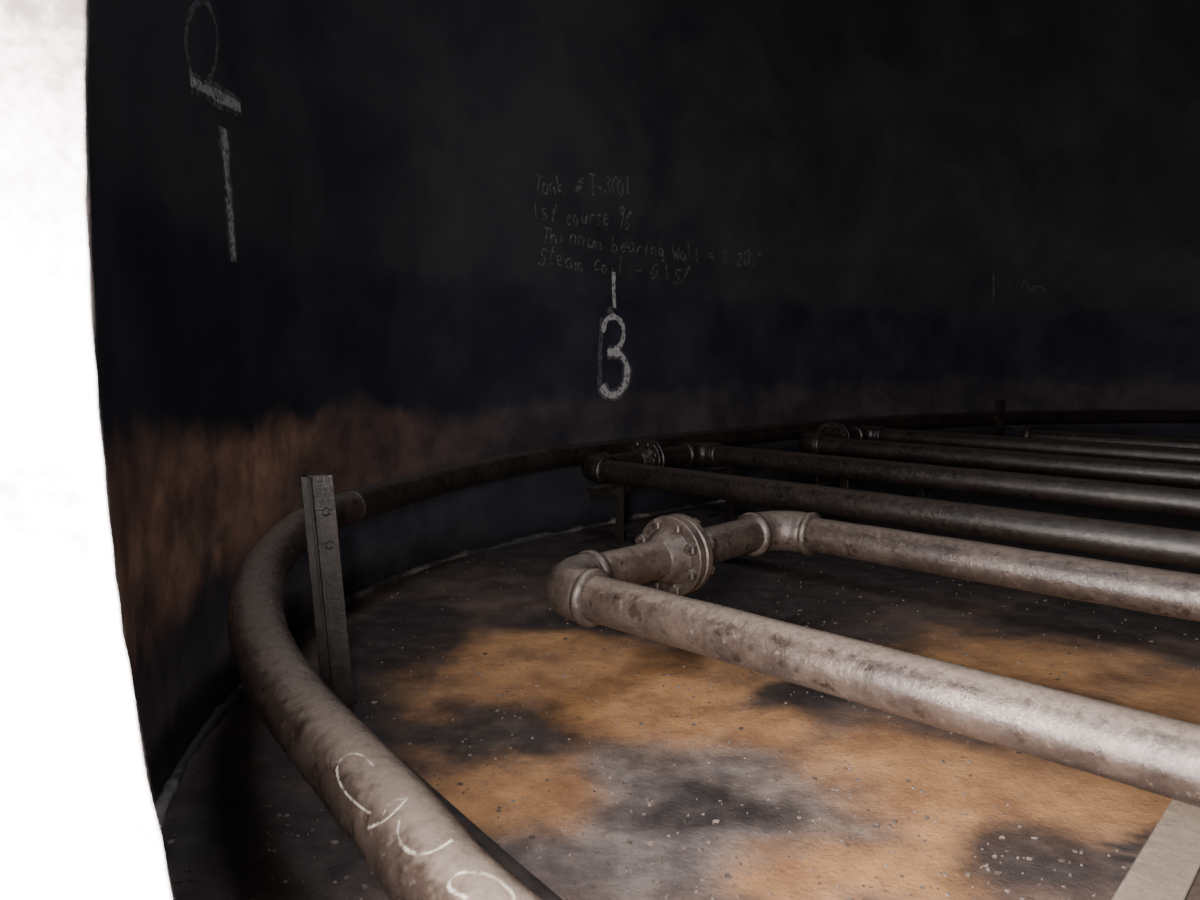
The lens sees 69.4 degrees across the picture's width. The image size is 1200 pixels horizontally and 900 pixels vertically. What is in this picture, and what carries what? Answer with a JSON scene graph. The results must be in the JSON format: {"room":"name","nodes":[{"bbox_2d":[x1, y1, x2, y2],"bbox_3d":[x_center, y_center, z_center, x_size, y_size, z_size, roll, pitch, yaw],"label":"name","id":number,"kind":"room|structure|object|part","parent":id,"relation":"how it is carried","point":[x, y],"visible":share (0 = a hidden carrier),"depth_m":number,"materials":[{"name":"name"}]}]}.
{"room":"storage tank interior","nodes":[
{"label":"storage tank interior","id":0,"kind":"room"},
{"bbox_2d":[401,759,561,899],"bbox_3d":[-0.247,0.605,1.450,0.031,0.006,0.974,-5,8,-37],"label":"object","id":1,"kind":"structure","parent":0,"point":[493,849],"depth_m":1.32,"materials":[{"name":"black metal"}]},
{"bbox_2d":[87,0,1199,804],"bbox_3d":[3.234,-1.213,1.614,8.142,3.620,8.004,0,7,0],"label":"wall","id":2,"kind":"structure","parent":0,"point":[360,243],"depth_m":3.57,"materials":[{"name":"black metal"}]},
{"bbox_2d":[0,0,174,899],"bbox_3d":[-0.205,-0.013,0.116,0.324,0.800,0.800,-5,8,-37],"label":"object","id":3,"kind":"object","parent":2,"relation":"attached to","point":[78,818],"visible":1,"depth_m":0.42,"materials":[{"name":"white paint"}]},
{"bbox_2d":[154,468,987,831],"bbox_3d":[3.233,0.564,1.818,8.143,0.048,8.007,0,7,0],"label":"trim","id":4,"kind":"structure","parent":2,"relation":"attached to","point":[162,804],"depth_m":2.36,"materials":[{"name":"black metal"}]},
{"bbox_2d":[600,272,629,397],"bbox_3d":[0.067,-0.496,3.810,0.001,0.562,0.227,6,9,44],"label":"paint","id":5,"kind":"object","parent":2,"relation":"attached to","point":[606,319],"visible":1,"depth_m":3.82,"materials":[{"name":"grey paint"}]},
{"bbox_2d":[160,471,1199,899],"bbox_3d":[3.233,0.565,1.818,8.119,0.001,7.982,0,7,0],"label":"floor","id":6,"kind":"structure","parent":0,"point":[1069,809],"depth_m":1.67,"materials":[{"name":"brown metal"}]},
{"bbox_2d":[300,473,356,711],"bbox_3d":[-0.576,0.306,1.830,0.101,0.513,0.094,0,7,0],"label":"support post","id":7,"kind":"object","parent":6,"relation":"on","point":[318,495],"visible":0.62,"depth_m":1.81,"materials":[{"name":"metal"}]},
{"bbox_2d":[586,483,634,547],"bbox_3d":[0.051,0.257,3.384,0.080,0.254,0.260,6,9,44],"label":"support stand","id":8,"kind":"object","parent":6,"relation":"on","point":[609,489],"visible":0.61,"depth_m":3.39,"materials":[{"name":"metal"}]},
{"bbox_2d":[167,494,1199,899],"bbox_3d":[1.372,0.471,2.618,4.255,0.004,4.480,0,7,0],"label":"debris","id":9,"kind":"object","parent":6,"relation":"on","point":[875,825],"visible":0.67,"depth_m":1.43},
{"bbox_2d":[710,465,742,522],"bbox_3d":[0.584,0.197,3.901,0.080,0.254,0.250,6,9,44],"label":"support stand","id":10,"kind":"object","parent":6,"relation":"on","point":[731,470],"visible":0.53,"depth_m":3.90,"materials":[{"name":"metal"}]},
{"bbox_2d":[986,400,1010,470],"bbox_3d":[2.493,-0.082,5.421,0.055,0.460,0.170,-2,7,-18],"label":"support post","id":11,"kind":"object","parent":6,"relation":"on","point":[998,427],"visible":0.61,"depth_m":5.41,"materials":[{"name":"metal"}]},
{"bbox_2d":[228,410,1199,899],"bbox_3d":[1.585,0.095,3.178,3.487,0.172,7.304,4,8,30],"label":"pipe","id":12,"kind":"object","parent":11,"relation":"attached to","point":[319,734],"visible":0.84,"depth_m":1.13,"materials":[{"name":"metal"}]},
{"bbox_2d":[336,753,513,899],"bbox_3d":[-0.181,0.359,0.821,0.040,0.027,0.327,-5,8,-39],"label":"marker","id":13,"kind":"object","parent":12,"relation":"on","point":[362,808],"visible":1,"depth_m":0.78,"materials":[{"name":"beige paint"}]},
{"bbox_3d":[2.498,-0.084,5.440,0.035,0.460,0.035,-2,7,-17],"label":"angle leg","id":14,"kind":"part","parent":11,"relation":"part of","materials":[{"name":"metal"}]},
{"bbox_2d":[1112,799,1199,899],"bbox_3d":[1.811,0.397,2.169,0.080,0.254,4.650,6,9,44],"label":"support beam","id":15,"kind":"structure","parent":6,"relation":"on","point":[1167,867],"depth_m":0.88,"materials":[{"name":"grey metal"}]},
{"bbox_2d":[545,421,1199,806],"bbox_3d":[2.294,0.231,2.100,5.479,0.187,3.966,6,9,44],"label":"pipes","id":16,"kind":"object","parent":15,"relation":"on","point":[1147,751],"visible":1,"depth_m":1.96,"materials":[{"name":"metal"}]}
]}

